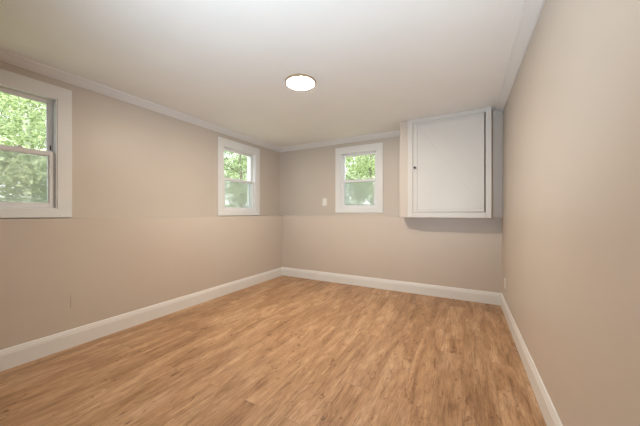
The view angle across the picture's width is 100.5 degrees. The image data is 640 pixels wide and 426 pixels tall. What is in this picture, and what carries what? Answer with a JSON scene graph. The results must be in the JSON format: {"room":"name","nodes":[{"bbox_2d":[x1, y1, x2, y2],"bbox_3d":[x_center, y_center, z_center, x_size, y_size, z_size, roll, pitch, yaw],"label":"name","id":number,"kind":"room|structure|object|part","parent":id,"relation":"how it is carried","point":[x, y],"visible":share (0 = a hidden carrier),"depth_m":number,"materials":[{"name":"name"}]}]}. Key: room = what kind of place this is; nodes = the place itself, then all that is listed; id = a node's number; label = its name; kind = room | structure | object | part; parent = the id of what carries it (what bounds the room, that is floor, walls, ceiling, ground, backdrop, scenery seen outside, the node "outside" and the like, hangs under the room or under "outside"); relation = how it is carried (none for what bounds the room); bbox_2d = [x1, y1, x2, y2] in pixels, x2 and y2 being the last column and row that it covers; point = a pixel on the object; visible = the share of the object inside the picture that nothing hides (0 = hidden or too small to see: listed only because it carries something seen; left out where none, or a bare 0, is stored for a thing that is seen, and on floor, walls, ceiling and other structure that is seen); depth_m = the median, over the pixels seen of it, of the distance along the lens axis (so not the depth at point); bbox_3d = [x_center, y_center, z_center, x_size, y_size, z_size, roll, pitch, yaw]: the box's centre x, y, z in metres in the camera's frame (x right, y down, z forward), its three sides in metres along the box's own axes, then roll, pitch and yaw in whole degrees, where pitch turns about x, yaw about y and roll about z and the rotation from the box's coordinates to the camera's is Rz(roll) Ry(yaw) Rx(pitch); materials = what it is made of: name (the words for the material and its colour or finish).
{"room":"empty basement room","nodes":[
{"label":"empty basement room","id":0,"kind":"room"},
{"bbox_2d":[0,61,281,349],"bbox_3d":[-2.402,0.002,2.249,0.420,2.540,7.190,0,0,29],"label":"wall","id":1,"kind":"structure","parent":0,"point":[145,228],"depth_m":2.80,"materials":[{"name":"beige paint"}]},
{"bbox_2d":[0,69,71,217],"bbox_3d":[-2.609,-0.548,2.123,0.200,1.175,0.906,0,0,29],"label":"window","id":2,"kind":"structure","parent":1,"relation":"in","point":[58,100],"depth_m":2.38,"materials":[{"name":"white paint"}]},
{"bbox_3d":[-2.593,-0.760,2.114,0.028,0.511,0.686,0,0,29],"label":"sash","id":3,"kind":"part","parent":2,"relation":"part of","materials":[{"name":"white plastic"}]},
{"bbox_3d":[-2.559,-0.295,2.095,0.030,0.499,0.686,0,0,29],"label":"sash","id":4,"kind":"part","parent":2,"relation":"part of","materials":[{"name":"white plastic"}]},
{"bbox_3d":[-2.612,-0.531,2.124,0.194,0.990,0.706,0,0,29],"label":"frame","id":5,"kind":"part","parent":2,"relation":"part of","materials":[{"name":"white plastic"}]},
{"bbox_3d":[-2.647,-0.292,2.143,0.010,0.494,0.686,0,0,29],"label":"screen frame","id":6,"kind":"part","parent":2,"relation":"part of","materials":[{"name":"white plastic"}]},
{"bbox_2d":[71,292,80,306],"bbox_3d":[-2.124,0.755,2.315,0.004,0.116,0.072,0,0,29],"label":"wall outlet","id":7,"kind":"object","parent":1,"relation":"attached to","point":[76,297],"visible":1,"depth_m":2.31,"materials":[{"name":"beige paint"}]},
{"bbox_2d":[0,49,280,151],"bbox_3d":[-2.402,-1.235,2.249,0.078,0.066,6.850,0,0,29],"label":"crown molding","id":8,"kind":"structure","parent":1,"relation":"attached to","point":[5,56],"depth_m":2.72,"materials":[{"name":"white paint"}]},
{"bbox_2d":[0,267,282,371],"bbox_3d":[-2.270,1.076,2.035,0.016,0.152,6.600,0,0,29],"label":"baseboard","id":9,"kind":"structure","parent":1,"relation":"attached to","point":[20,354],"depth_m":2.53,"materials":[{"name":"white paint"}]},
{"bbox_2d":[218,136,259,215],"bbox_3d":[-1.376,-0.548,4.385,0.200,1.175,0.906,0,0,29],"label":"window","id":10,"kind":"structure","parent":1,"relation":"in","point":[253,154],"depth_m":4.41,"materials":[{"name":"white paint"}]},
{"bbox_3d":[-1.360,-0.760,4.375,0.028,0.511,0.686,0,0,29],"label":"sash","id":11,"kind":"part","parent":10,"relation":"part of","materials":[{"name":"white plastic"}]},
{"bbox_3d":[-1.326,-0.295,4.357,0.030,0.499,0.686,0,0,29],"label":"sash","id":12,"kind":"part","parent":10,"relation":"part of","materials":[{"name":"white plastic"}]},
{"bbox_3d":[-1.379,-0.531,4.386,0.194,0.990,0.706,0,0,29],"label":"frame","id":13,"kind":"part","parent":10,"relation":"part of","materials":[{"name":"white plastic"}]},
{"bbox_3d":[-1.414,-0.292,4.405,0.010,0.494,0.686,0,0,29],"label":"screen frame","id":14,"kind":"part","parent":10,"relation":"part of","materials":[{"name":"white plastic"}]},
{"bbox_2d":[0,0,524,147],"bbox_3d":[-0.844,-1.368,1.399,3.969,0.200,7.190,0,0,29],"label":"ceiling","id":15,"kind":"structure","parent":0,"point":[376,66],"depth_m":2.10,"materials":[{"name":"paint"}]},
{"bbox_2d":[285,74,315,90],"bbox_3d":[-0.188,-1.256,2.568,0.297,0.025,0.297,0,0,29],"label":"recessed light","id":16,"kind":"object","parent":15,"relation":"in","point":[300,82],"visible":1,"depth_m":2.54,"materials":[{"name":"white"}]},
{"bbox_2d":[0,275,546,425],"bbox_3d":[-0.794,1.212,1.230,3.419,0.120,6.640,0,0,29],"label":"floor","id":17,"kind":"structure","parent":0,"point":[282,350],"depth_m":1.98,"materials":[{"name":"brown wood"}]},
{"bbox_2d":[280,136,501,292],"bbox_3d":[0.851,0.002,4.331,3.799,2.540,0.420,0,0,29],"label":"wall","id":18,"kind":"structure","parent":0,"point":[465,253],"depth_m":4.20,"materials":[{"name":"beige paint"}]},
{"bbox_2d":[322,198,326,205],"bbox_3d":[0.081,-0.198,4.791,0.084,0.132,0.010,0,0,29],"label":"light switch","id":19,"kind":"object","parent":18,"relation":"attached to","point":[324,200],"visible":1,"depth_m":4.79,"materials":[{"name":"white plastic"}]},
{"bbox_2d":[280,130,399,151],"bbox_3d":[0.251,-1.235,4.659,2.430,0.066,0.078,0,0,29],"label":"crown molding","id":20,"kind":"structure","parent":18,"relation":"attached to","point":[393,133],"depth_m":4.57,"materials":[{"name":"white paint"}]},
{"bbox_2d":[335,142,382,212],"bbox_3d":[0.687,-0.571,4.559,0.842,1.130,0.200,0,0,29],"label":"window","id":21,"kind":"structure","parent":18,"relation":"in","point":[342,153],"depth_m":4.49,"materials":[{"name":"white paint"}]},
{"bbox_3d":[0.688,-0.553,4.562,0.642,0.945,0.194,0,0,29],"label":"frame","id":22,"kind":"part","parent":21,"relation":"part of","materials":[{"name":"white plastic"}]},
{"bbox_3d":[0.660,-0.329,4.509,0.622,0.476,0.030,0,0,29],"label":"sash","id":23,"kind":"part","parent":21,"relation":"part of","materials":[{"name":"white plastic"}]},
{"bbox_3d":[0.678,-0.772,4.543,0.622,0.488,0.028,0,0,29],"label":"sash","id":24,"kind":"part","parent":21,"relation":"part of","materials":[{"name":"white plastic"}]},
{"bbox_2d":[282,267,500,304],"bbox_3d":[0.782,1.076,4.120,3.379,0.152,0.016,0,0,29],"label":"baseboard","id":25,"kind":"structure","parent":18,"relation":"attached to","point":[479,296],"depth_m":3.89,"materials":[{"name":"white paint"}]},
{"bbox_2d":[400,107,502,217],"bbox_3d":[1.734,-0.603,3.591,1.198,1.328,0.531,0,0,29],"label":"upper cabinet","id":26,"kind":"object","parent":18,"relation":"attached to","point":[451,164],"visible":1,"depth_m":3.36,"materials":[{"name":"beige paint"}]},
{"bbox_3d":[1.616,-0.610,3.393,0.818,1.192,0.008,0,0,29],"label":"door rail","id":27,"kind":"part","parent":26,"relation":"part of","materials":[{"name":"white paint"}]},
{"bbox_3d":[1.621,-0.610,3.403,0.818,1.192,0.016,0,0,29],"label":"door","id":28,"kind":"part","parent":26,"relation":"part of","materials":[{"name":"white paint"}]},
{"bbox_3d":[2.249,-0.603,3.415,0.126,1.328,0.349,0,0,29],"label":"filler panel","id":29,"kind":"part","parent":26,"relation":"part of","materials":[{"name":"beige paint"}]},
{"bbox_2d":[502,0,639,425],"bbox_3d":[0.783,0.002,0.416,0.170,2.540,7.020,0,0,29],"label":"wall","id":30,"kind":"structure","parent":0,"point":[571,218],"depth_m":1.08,"materials":[{"name":"beige paint"}]},
{"bbox_2d":[494,0,544,112],"bbox_3d":[0.625,-1.242,0.399,0.092,0.053,6.500,0,0,29],"label":"crown molding","id":31,"kind":"structure","parent":30,"relation":"attached to","point":[531,10],"depth_m":1.97,"materials":[{"name":"white paint"}]},
{"bbox_2d":[500,293,562,425],"bbox_3d":[0.683,1.076,0.425,0.016,0.152,6.600,0,0,29],"label":"baseboard","id":32,"kind":"structure","parent":30,"relation":"attached to","point":[551,418],"depth_m":1.74,"materials":[{"name":"white paint"}]},
{"label":"outside","id":33,"kind":"structure","parent":0,"visible":0},
{"bbox_3d":[-5.192,-0.572,17.636,42.000,1.588,42.000,0,0,29],"label":"ground","id":34,"kind":"structure","parent":33,"visible":0},
{"bbox_2d":[0,93,45,202],"bbox_3d":[-11.387,-2.861,10.668,4.973,5.591,4.882,0,0,38],"label":"tree","id":35,"kind":"object","parent":34,"relation":"on","point":[5,114],"visible":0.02,"depth_m":10.20,"materials":[{"name":"green plant"}]},
{"bbox_2d":[0,138,46,202],"bbox_3d":[-4.289,-0.421,3.796,2.588,1.486,2.177,0,0,17],"label":"shrub","id":36,"kind":"object","parent":34,"relation":"on","point":[15,176],"visible":0.33,"depth_m":3.51,"materials":[{"name":"green plant"}]},
{"bbox_2d":[0,92,46,201],"bbox_3d":[-7.366,-2.261,6.685,4.018,4.903,4.097,0,0,6],"label":"tree","id":37,"kind":"object","parent":34,"relation":"on","point":[8,127],"visible":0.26,"depth_m":6.05,"materials":[{"name":"green plant"}]},
{"bbox_2d":[0,101,46,189],"bbox_3d":[-16.854,-3.998,15.375,5.549,7.173,6.147,0,0,-15],"label":"tree","id":38,"kind":"object","parent":34,"relation":"on","point":[18,101],"visible":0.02,"depth_m":14.67,"materials":[{"name":"green plant"}]},
{"bbox_2d":[224,151,246,207],"bbox_3d":[-3.382,-2.072,11.610,3.906,4.473,3.978,0,0,-23],"label":"tree","id":39,"kind":"object","parent":34,"relation":"on","point":[237,168],"visible":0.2,"depth_m":11.47,"materials":[{"name":"green plant"}]},
{"bbox_2d":[224,153,246,206],"bbox_3d":[-5.781,-3.115,18.907,5.023,6.129,5.121,0,0,14],"label":"tree","id":40,"kind":"object","parent":34,"relation":"on","point":[243,164],"visible":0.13,"depth_m":18.60,"materials":[{"name":"green plant"}]},
{"bbox_2d":[224,150,246,204],"bbox_3d":[-8.508,-3.891,28.362,6.147,7.173,5.549,0,0,-34],"label":"tree","id":41,"kind":"object","parent":34,"relation":"on","point":[224,150],"visible":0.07,"depth_m":28.00,"materials":[{"name":"green plant"}]},
{"bbox_2d":[225,188,246,207],"bbox_3d":[-1.924,-0.214,7.100,1.612,1.155,1.777,0,0,44],"label":"shrub","id":42,"kind":"object","parent":34,"relation":"on","point":[242,201],"visible":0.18,"depth_m":7.12,"materials":[{"name":"green plant"}]},
{"bbox_2d":[346,155,373,202],"bbox_3d":[2.453,-2.819,16.994,4.973,5.588,4.882,0,0,-30],"label":"tree","id":43,"kind":"object","parent":34,"relation":"on","point":[364,201],"visible":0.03,"depth_m":16.82,"materials":[{"name":"green plant"}]},
{"bbox_2d":[346,170,374,204],"bbox_3d":[1.015,-0.424,7.285,2.284,1.486,2.072,0,0,7],"label":"shrub","id":44,"kind":"object","parent":34,"relation":"on","point":[353,187],"visible":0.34,"depth_m":6.88,"materials":[{"name":"green plant"}]},
{"bbox_2d":[346,154,374,204],"bbox_3d":[2.151,-2.295,10.748,4.097,4.905,4.018,0,0,6],"label":"tree","id":45,"kind":"object","parent":34,"relation":"on","point":[365,162],"visible":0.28,"depth_m":10.30,"materials":[{"name":"green plant"}]}
]}

